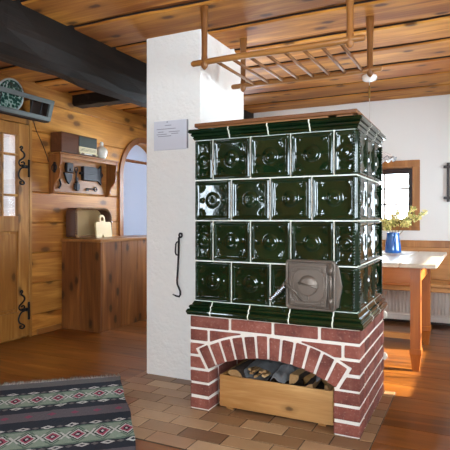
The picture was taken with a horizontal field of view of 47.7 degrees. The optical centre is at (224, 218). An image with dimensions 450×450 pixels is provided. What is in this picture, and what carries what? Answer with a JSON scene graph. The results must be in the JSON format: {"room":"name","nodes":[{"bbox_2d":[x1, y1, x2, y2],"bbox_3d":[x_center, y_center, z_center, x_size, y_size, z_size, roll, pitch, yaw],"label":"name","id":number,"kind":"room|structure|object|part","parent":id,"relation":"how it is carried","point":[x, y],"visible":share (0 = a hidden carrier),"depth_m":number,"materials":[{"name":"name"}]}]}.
{"room":"traditional dwelling","nodes":[
{"label":"traditional dwelling","id":0,"kind":"room"},
{"bbox_2d":[0,73,146,335],"bbox_3d":[-2.442,-0.113,3.452,0.200,2.480,7.050,0,0,26],"label":"wall","id":1,"kind":"structure","parent":0,"point":[113,127],"depth_m":4.90,"materials":[{"name":"brown wood"}]},
{"bbox_2d":[0,114,31,343],"bbox_3d":[-2.024,0.090,4.216,0.199,1.955,0.954,0,0,26],"label":"door","id":2,"kind":"structure","parent":1,"relation":"in","point":[15,132],"depth_m":4.48,"materials":[{"name":"brown wood"}]},
{"bbox_3d":[-1.978,0.467,4.196,0.024,0.730,0.675,0,0,26],"label":"panel","id":3,"kind":"part","parent":2,"relation":"part of","materials":[{"name":"brown wood"}]},
{"bbox_2d":[4,134,14,215],"bbox_3d":[-2.008,-0.378,4.213,0.027,0.750,0.680,0,0,26],"label":"curtain","id":4,"kind":"object","parent":2,"relation":"hanging from","point":[9,139],"depth_m":4.45,"materials":[{"name":"white fabric"}]},
{"bbox_2d":[0,86,54,122],"bbox_3d":[-1.896,-0.991,4.186,0.135,0.197,1.210,0,0,26],"label":"plate rack","id":5,"kind":"object","parent":1,"relation":"attached to","point":[41,111],"visible":1,"depth_m":4.54,"materials":[{"name":"grey wood"}]},
{"bbox_2d":[0,78,23,109],"bbox_3d":[-1.837,-1.054,4.353,0.066,0.286,0.291,0,0,26],"label":"plate","id":6,"kind":"object","parent":5,"relation":"on","point":[9,100],"visible":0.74,"depth_m":4.37,"materials":[{"name":"green ceramic"}]},
{"bbox_2d":[33,121,48,161],"bbox_3d":[-1.707,-0.728,4.708,0.018,0.392,0.179,0,0,31],"label":"power cord","id":7,"kind":"object","parent":1,"relation":"attached to","point":[33,121],"visible":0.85,"depth_m":4.72,"materials":[{"name":"black plastic"}]},
{"bbox_2d":[37,323,61,334],"bbox_3d":[-1.657,1.042,4.807,0.018,0.050,0.305,0,0,26],"label":"baseboard","id":8,"kind":"structure","parent":1,"relation":"attached to","point":[57,326],"depth_m":4.79,"materials":[{"name":"brown wood"}]},
{"bbox_2d":[48,152,118,196],"bbox_3d":[-1.410,-0.428,5.151,0.158,0.390,0.870,0,0,26],"label":"wall shelf","id":9,"kind":"object","parent":1,"relation":"attached to","point":[108,167],"depth_m":5.12,"materials":[{"name":"brown wood"}]},
{"bbox_3d":[-1.601,-0.483,4.771,0.070,0.100,0.011,0,0,26],"label":"ring pull","id":10,"kind":"part","parent":9,"relation":"part of","materials":[{"name":"black metal"}]},
{"bbox_2d":[63,162,72,183],"bbox_3d":[-1.534,-0.444,4.998,0.040,0.208,0.113,0,0,26],"label":"door lock","id":11,"kind":"object","parent":9,"relation":"attached to","point":[68,166],"visible":1,"depth_m":4.99,"materials":[{"name":"metal"}]},
{"bbox_2d":[50,131,97,156],"bbox_3d":[-1.474,-0.721,5.010,0.163,0.194,0.500,0,0,26],"label":"radio","id":12,"kind":"object","parent":9,"relation":"on","point":[60,141],"visible":0.98,"depth_m":4.90,"materials":[{"name":"brown wood"}]},
{"bbox_2d":[74,181,79,190],"bbox_3d":[-1.484,-0.325,5.110,0.030,0.095,0.080,0,0,26],"label":"latch plate","id":13,"kind":"object","parent":9,"relation":"attached to","point":[76,184],"visible":1,"depth_m":5.09,"materials":[{"name":"metal"}]},
{"bbox_3d":[-1.354,-0.589,5.124,0.012,0.032,0.800,0,0,26],"label":"rail","id":14,"kind":"part","parent":9,"relation":"part of","materials":[{"name":"brown wood"}]},
{"bbox_2d":[79,166,102,184],"bbox_3d":[-1.379,-0.460,5.302,0.050,0.211,0.358,0,0,26],"label":"lock","id":15,"kind":"object","parent":9,"relation":"attached to","point":[93,174],"visible":1,"depth_m":5.26,"materials":[{"name":"metal"}]},
{"bbox_3d":[-1.342,-0.460,5.409,0.022,0.211,0.133,0,0,26],"label":"plate","id":16,"kind":"part","parent":15,"relation":"part of","materials":[{"name":"metal"}]},
{"bbox_2d":[97,142,107,158],"bbox_3d":[-1.299,-0.716,5.353,0.128,0.184,0.128,0,0,26],"label":"jug","id":17,"kind":"object","parent":9,"relation":"on","point":[102,152],"visible":0.78,"depth_m":5.31,"materials":[{"name":"ceramic"}]},
{"bbox_2d":[118,138,146,235],"bbox_3d":[-1.055,-0.205,6.188,0.161,1.545,0.915,0,0,26],"label":"window","id":18,"kind":"structure","parent":1,"relation":"in","point":[132,174],"depth_m":6.19,"materials":[{"name":"brown wood"}]},
{"bbox_3d":[-1.013,-0.678,6.187,0.038,0.038,0.780,0,0,26],"label":"beaded rail","id":19,"kind":"part","parent":18,"relation":"part of","materials":[{"name":"brown wood"}]},
{"bbox_2d":[0,0,449,117],"bbox_3d":[-0.173,-1.293,2.289,5.220,0.120,7.502,0,0,26],"label":"ceiling","id":20,"kind":"structure","parent":0,"point":[411,38],"depth_m":3.45,"materials":[{"name":"brown wood"}]},
{"bbox_2d":[72,92,128,108],"bbox_3d":[-1.028,-1.196,4.942,1.030,0.144,0.176,0,0,26],"label":"cross beam","id":21,"kind":"structure","parent":20,"relation":"attached to","point":[94,99],"depth_m":5.00,"materials":[{"name":"brown wood"}]},
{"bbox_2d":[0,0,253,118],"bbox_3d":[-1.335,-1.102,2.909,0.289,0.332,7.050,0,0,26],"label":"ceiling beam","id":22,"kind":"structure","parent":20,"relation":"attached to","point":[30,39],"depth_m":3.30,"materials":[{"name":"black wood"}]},
{"bbox_2d":[191,0,381,91],"bbox_3d":[0.377,-1.067,3.045,1.015,0.399,0.624,0,0,26],"label":"drying rack","id":23,"kind":"object","parent":20,"relation":"hanging from","point":[350,39],"visible":0.98,"depth_m":2.96,"materials":[{"name":"brown wood"}]},
{"bbox_3d":[-0.120,-1.067,2.965,0.055,0.399,0.044,0,0,26],"label":"post","id":24,"kind":"part","parent":23,"relation":"part of","materials":[{"name":"brown wood"}]},
{"bbox_3d":[0.125,-1.067,3.491,0.055,0.399,0.044,0,0,26],"label":"post","id":25,"kind":"part","parent":23,"relation":"part of","materials":[{"name":"brown wood"}]},
{"bbox_3d":[0.254,-0.911,2.782,1.003,0.039,0.036,0,0,26],"label":"rail","id":26,"kind":"part","parent":23,"relation":"part of","materials":[{"name":"brown wood"}]},
{"bbox_3d":[0.500,-0.911,3.307,1.006,0.039,0.036,0,0,26],"label":"rail","id":27,"kind":"part","parent":23,"relation":"part of","materials":[{"name":"brown wood"}]},
{"bbox_3d":[0.637,-1.067,2.594,0.055,0.399,0.044,0,0,26],"label":"post","id":28,"kind":"part","parent":23,"relation":"part of","materials":[{"name":"brown wood"}]},
{"bbox_3d":[0.888,-1.067,3.117,0.055,0.399,0.044,0,0,26],"label":"post","id":29,"kind":"part","parent":23,"relation":"part of","materials":[{"name":"brown wood"}]},
{"bbox_2d":[362,74,396,162],"bbox_3d":[1.244,-0.858,4.385,0.450,0.756,0.443,0,0,26],"label":"pendant lamp","id":30,"kind":"object","parent":20,"relation":"hanging from","point":[387,157],"visible":0.36,"depth_m":4.35,"materials":[{"name":"white glass"}]},
{"bbox_3d":[1.244,-0.539,4.385,0.438,0.098,0.431,0,0,26],"label":"lamp shade","id":31,"kind":"part","parent":30,"relation":"part of","materials":[{"name":"white glass"}]},
{"bbox_2d":[0,319,449,449],"bbox_3d":[-0.197,1.094,2.352,5.000,0.066,7.051,0,0,26],"label":"floor","id":32,"kind":"structure","parent":0,"point":[417,417],"depth_m":3.00,"materials":[{"name":"brown wood"}]},
{"bbox_2d":[0,373,135,449],"bbox_3d":[-1.032,1.058,2.265,1.268,0.012,2.220,0,0,-15],"label":"rug","id":33,"kind":"object","parent":32,"relation":"on","point":[93,413],"visible":1,"depth_m":2.72,"materials":[{"name":"multicoloured fabric"}]},
{"bbox_2d":[60,235,146,332],"bbox_3d":[-1.107,0.631,5.383,0.495,0.872,1.228,0,0,26],"label":"base cabinet","id":34,"kind":"object","parent":32,"relation":"on","point":[104,279],"visible":0.71,"depth_m":4.91,"materials":[{"name":"brown wood"}]},
{"bbox_2d":[66,207,111,237],"bbox_3d":[-1.370,0.040,5.171,0.144,0.303,0.545,0,0,26],"label":"radio","id":35,"kind":"object","parent":34,"relation":"on","point":[80,222],"visible":0.78,"depth_m":5.15,"materials":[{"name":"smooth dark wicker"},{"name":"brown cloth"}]},
{"bbox_2d":[78,209,101,235],"bbox_3d":[-1.430,0.040,5.200,0.010,0.280,0.522,0,0,26],"label":"speaker grille","id":36,"kind":"object","parent":35,"relation":"on","point":[86,218],"depth_m":5.23,"materials":[{"name":"beige fabric"}]},
{"bbox_2d":[94,215,111,237],"bbox_3d":[-1.252,0.077,5.224,0.043,0.233,0.238,0,0,26],"label":"cutting board","id":37,"kind":"object","parent":34,"relation":"on","point":[102,228],"visible":1,"depth_m":5.20,"materials":[{"name":"beige wood"}]},
{"bbox_2d":[147,29,243,379],"bbox_3d":[-0.198,-0.099,3.711,0.430,2.333,0.690,0,0,26],"label":"chimney","id":38,"kind":"object","parent":32,"relation":"on","point":[176,90],"visible":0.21,"depth_m":3.42,"materials":[{"name":"white paint"}]},
{"bbox_2d":[154,119,187,150],"bbox_3d":[-0.363,-0.557,3.395,0.262,0.195,0.023,0,0,26],"label":"wall plaque","id":39,"kind":"object","parent":38,"relation":"attached to","point":[171,134],"visible":1,"depth_m":3.39,"materials":[{"name":"white paper"}]},
{"bbox_2d":[172,233,182,297],"bbox_3d":[-0.312,0.306,3.362,0.078,0.429,0.036,0,0,26],"label":"poker","id":40,"kind":"object","parent":38,"relation":"hanging from","point":[179,236],"visible":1,"depth_m":3.35,"materials":[{"name":"black metal"}]},
{"bbox_2d":[220,358,333,426],"bbox_3d":[0.344,0.968,2.888,0.644,0.186,0.390,0,0,26],"label":"crate","id":41,"kind":"object","parent":32,"relation":"on","point":[315,405],"visible":0.73,"depth_m":2.71,"materials":[{"name":"brown wood"}]},
{"bbox_2d":[267,375,279,382],"bbox_3d":[0.252,0.977,2.939,0.099,0.098,0.280,0,0,27],"label":"log","id":42,"kind":"object","parent":41,"relation":"in","point":[269,379],"visible":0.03,"depth_m":2.96,"materials":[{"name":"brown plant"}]},
{"bbox_2d":[244,358,284,380],"bbox_3d":[0.234,0.847,2.926,0.170,0.108,0.280,0,0,26],"label":"bundle","id":43,"kind":"object","parent":42,"relation":"on","point":[259,369],"visible":0.83,"depth_m":2.85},
{"bbox_2d":[270,364,298,383],"bbox_3d":[0.338,0.840,2.843,0.090,0.117,0.224,0,0,36],"label":"newspaper","id":44,"kind":"object","parent":41,"relation":"in","point":[282,375],"visible":0.73,"depth_m":2.80,"materials":[{"name":"grey paper"}]},
{"bbox_2d":[285,379,303,385],"bbox_3d":[0.356,0.970,2.888,0.110,0.111,0.280,0,0,26],"label":"log","id":45,"kind":"object","parent":41,"relation":"in","point":[300,382],"visible":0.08,"depth_m":2.93,"materials":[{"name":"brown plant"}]},
{"bbox_2d":[289,368,309,383],"bbox_3d":[0.426,0.857,2.804,0.059,0.055,0.220,0,0,33],"label":"log","id":46,"kind":"object","parent":41,"relation":"in","point":[300,373],"visible":0.8,"depth_m":2.73,"materials":[{"name":"brown wood"}]},
{"bbox_2d":[304,378,323,388],"bbox_3d":[0.466,0.973,2.834,0.101,0.102,0.280,0,0,27],"label":"log","id":47,"kind":"object","parent":41,"relation":"in","point":[320,385],"visible":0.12,"depth_m":2.89,"materials":[{"name":"brown wood"}]},
{"bbox_2d":[306,375,321,387],"bbox_3d":[0.482,0.889,2.771,0.050,0.050,0.220,0,0,23],"label":"log","id":48,"kind":"object","parent":47,"relation":"on","point":[312,384],"visible":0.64,"depth_m":2.71,"materials":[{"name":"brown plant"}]},
{"bbox_2d":[324,383,333,390],"bbox_3d":[0.567,0.886,2.729,0.033,0.042,0.180,0,0,26],"label":"log","id":49,"kind":"object","parent":41,"relation":"in","point":[328,386],"visible":0.31,"depth_m":2.66,"materials":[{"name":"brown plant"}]},
{"bbox_3d":[0.142,0.967,2.993,0.111,0.112,0.280,0,0,27],"label":"log","id":50,"kind":"object","parent":41,"relation":"in","visible":0},
{"bbox_2d":[228,359,254,377],"bbox_3d":[0.115,0.874,2.967,0.097,0.053,0.240,0,0,29],"label":"log","id":51,"kind":"object","parent":50,"relation":"on","point":[238,371],"visible":0.67,"depth_m":2.88,"materials":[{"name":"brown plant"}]},
{"bbox_2d":[186,108,387,438],"bbox_3d":[0.371,0.264,2.942,0.979,1.594,0.818,0,0,26],"label":"stove","id":52,"kind":"object","parent":32,"relation":"on","point":[288,208],"visible":1,"depth_m":2.65,"materials":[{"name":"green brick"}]},
{"bbox_3d":[0.262,0.379,2.571,0.088,0.087,0.026,0,0,-3],"label":"spring handle","id":53,"kind":"part","parent":52,"relation":"part of","materials":[{"name":"silver metal"}]},
{"bbox_3d":[0.385,0.499,2.971,0.979,0.076,0.754,0,0,26],"label":"foot moulding","id":54,"kind":"part","parent":52,"relation":"part of","materials":[{"name":"green ceramic"}]},
{"bbox_3d":[0.385,-0.469,2.971,0.965,0.060,0.740,0,0,26],"label":"crown moulding","id":55,"kind":"part","parent":52,"relation":"part of","materials":[{"name":"green ceramic"}]},
{"bbox_3d":[0.416,0.333,2.548,0.196,0.212,0.019,0,0,26],"label":"door plate","id":56,"kind":"part","parent":52,"relation":"part of","materials":[{"name":"metal"}]},
{"bbox_3d":[0.445,0.333,2.553,0.287,0.252,0.020,0,0,26],"label":"fire door","id":57,"kind":"part","parent":52,"relation":"part of","materials":[{"name":"metal"}]},
{"bbox_2d":[380,250,446,371],"bbox_3d":[1.278,0.686,4.218,0.967,0.762,1.420,0,0,26],"label":"dining table","id":58,"kind":"object","parent":32,"relation":"on","point":[413,270],"visible":0.48,"depth_m":3.61,"materials":[{"name":"brown wood"}]},
{"bbox_2d":[382,252,411,254],"bbox_3d":[1.286,0.303,4.515,0.660,0.002,0.380,0,0,26],"label":"table runner","id":59,"kind":"object","parent":58,"relation":"on","point":[383,253],"visible":0.3,"depth_m":4.42,"materials":[{"name":"white fabric"}]},
{"bbox_2d":[385,232,400,252],"bbox_3d":[1.483,0.212,4.502,0.153,0.180,0.142,0,0,-37],"label":"vase","id":60,"kind":"object","parent":59,"relation":"on","point":[392,244],"visible":1,"depth_m":4.45,"materials":[{"name":"ceramic"}]},
{"bbox_2d":[380,217,386,230],"bbox_3d":[1.412,0.082,4.550,0.132,0.211,0.079,0,0,26],"label":"branch","id":61,"kind":"object","parent":60,"relation":"in","point":[383,223],"visible":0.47,"depth_m":4.55,"materials":[{"name":"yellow plant"}]},
{"bbox_2d":[382,217,393,230],"bbox_3d":[1.416,0.086,4.442,0.146,0.203,0.081,0,0,-31],"label":"branch","id":62,"kind":"object","parent":60,"relation":"in","point":[385,220],"visible":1,"depth_m":4.43,"materials":[{"name":"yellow plant"}]},
{"bbox_2d":[389,213,394,231],"bbox_3d":[1.510,0.064,4.579,0.088,0.246,0.115,0,0,26],"label":"branch","id":63,"kind":"object","parent":60,"relation":"in","point":[391,216],"visible":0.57,"depth_m":4.58,"materials":[{"name":"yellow plant"}]},
{"bbox_2d":[391,206,402,231],"bbox_3d":[1.509,0.036,4.471,0.068,0.301,0.102,0,0,-39],"label":"branch","id":64,"kind":"object","parent":60,"relation":"in","point":[397,213],"visible":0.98,"depth_m":4.46,"materials":[{"name":"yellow plant"}]},
{"bbox_2d":[397,211,415,233],"bbox_3d":[1.551,0.063,4.379,0.089,0.250,0.236,0,0,-38],"label":"branch","id":65,"kind":"object","parent":60,"relation":"in","point":[410,216],"visible":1,"depth_m":4.37,"materials":[{"name":"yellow plant"}]},
{"bbox_2d":[398,205,416,230],"bbox_3d":[1.612,0.034,4.523,0.204,0.307,0.081,0,0,-22],"label":"branch","id":66,"kind":"object","parent":60,"relation":"in","point":[411,208],"visible":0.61,"depth_m":4.52,"materials":[{"name":"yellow plant"}]},
{"bbox_2d":[399,209,427,234],"bbox_3d":[1.618,0.053,4.418,0.271,0.271,0.064,0,0,31],"label":"branch","id":67,"kind":"object","parent":60,"relation":"in","point":[419,217],"visible":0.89,"depth_m":4.39,"materials":[{"name":"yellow plant"}]},
{"bbox_3d":[1.341,0.701,3.575,0.078,0.732,0.078,0,0,26],"label":"leg","id":68,"kind":"part","parent":58,"relation":"part of","materials":[{"name":"brown wood"}]},
{"bbox_3d":[1.708,0.701,4.325,0.078,0.732,0.078,0,0,26],"label":"leg","id":69,"kind":"part","parent":58,"relation":"part of","materials":[{"name":"brown wood"}]},
{"bbox_2d":[380,289,449,323],"bbox_3d":[1.770,0.867,5.207,1.180,0.400,0.050,0,0,26],"label":"radiator","id":70,"kind":"object","parent":32,"relation":"on","point":[398,307],"visible":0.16,"depth_m":5.16,"materials":[{"name":"white metal"}]},
{"bbox_3d":[1.769,0.997,5.205,1.180,0.060,0.045,0,0,26],"label":"rail","id":71,"kind":"part","parent":70,"relation":"part of","materials":[{"name":"white metal"}]},
{"bbox_2d":[382,240,449,292],"bbox_3d":[2.273,0.645,4.826,2.660,0.845,0.428,0,0,26],"label":"bench","id":72,"kind":"object","parent":32,"relation":"on","point":[440,276],"visible":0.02,"depth_m":5.06,"materials":[{"name":"brown wood"}]},
{"bbox_3d":[2.354,0.257,4.990,2.660,0.069,0.063,0,0,26],"label":"rail","id":73,"kind":"part","parent":72,"relation":"part of","materials":[{"name":"brown wood"}]},
{"bbox_3d":[2.263,0.626,4.804,2.660,0.033,0.380,0,0,26],"label":"seat","id":74,"kind":"part","parent":72,"relation":"part of","materials":[{"name":"brown wood"}]},
{"bbox_3d":[2.194,0.667,4.663,2.660,0.050,0.025,0,0,26],"label":"seat rail","id":75,"kind":"part","parent":72,"relation":"part of","materials":[{"name":"brown wood"}]},
{"bbox_3d":[2.356,0.467,4.995,2.660,0.400,0.045,0,0,26],"label":"backrest","id":76,"kind":"part","parent":72,"relation":"part of","materials":[{"name":"brown wood"}]},
{"bbox_2d":[254,94,449,240],"bbox_3d":[1.438,-0.113,5.576,5.220,2.480,0.180,0,0,26],"label":"wall","id":77,"kind":"structure","parent":0,"point":[415,128],"depth_m":5.19,"materials":[{"name":"white paint"}]},
{"bbox_2d":[381,160,419,230],"bbox_3d":[1.696,-0.239,5.426,0.731,0.723,0.182,0,0,26],"label":"window","id":78,"kind":"structure","parent":77,"relation":"in","point":[410,167],"depth_m":5.29,"materials":[{"name":"brown wood"}]},
{"bbox_3d":[1.710,-0.234,5.454,0.579,0.582,0.050,0,0,26],"label":"sash","id":79,"kind":"part","parent":78,"relation":"part of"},
{"bbox_2d":[383,318,449,325],"bbox_3d":[1.394,1.025,5.486,4.900,0.085,0.020,0,0,26],"label":"baseboard","id":80,"kind":"structure","parent":77,"relation":"attached to","point":[387,319],"depth_m":5.24,"materials":[{"name":"brown wood"}]},
{"bbox_2d":[443,163,449,201],"bbox_3d":[2.366,-0.362,5.006,0.400,0.392,0.028,0,0,26],"label":"picture frame","id":81,"kind":"object","parent":77,"relation":"attached to","point":[447,166],"visible":1,"depth_m":5.07,"materials":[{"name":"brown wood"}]}
]}

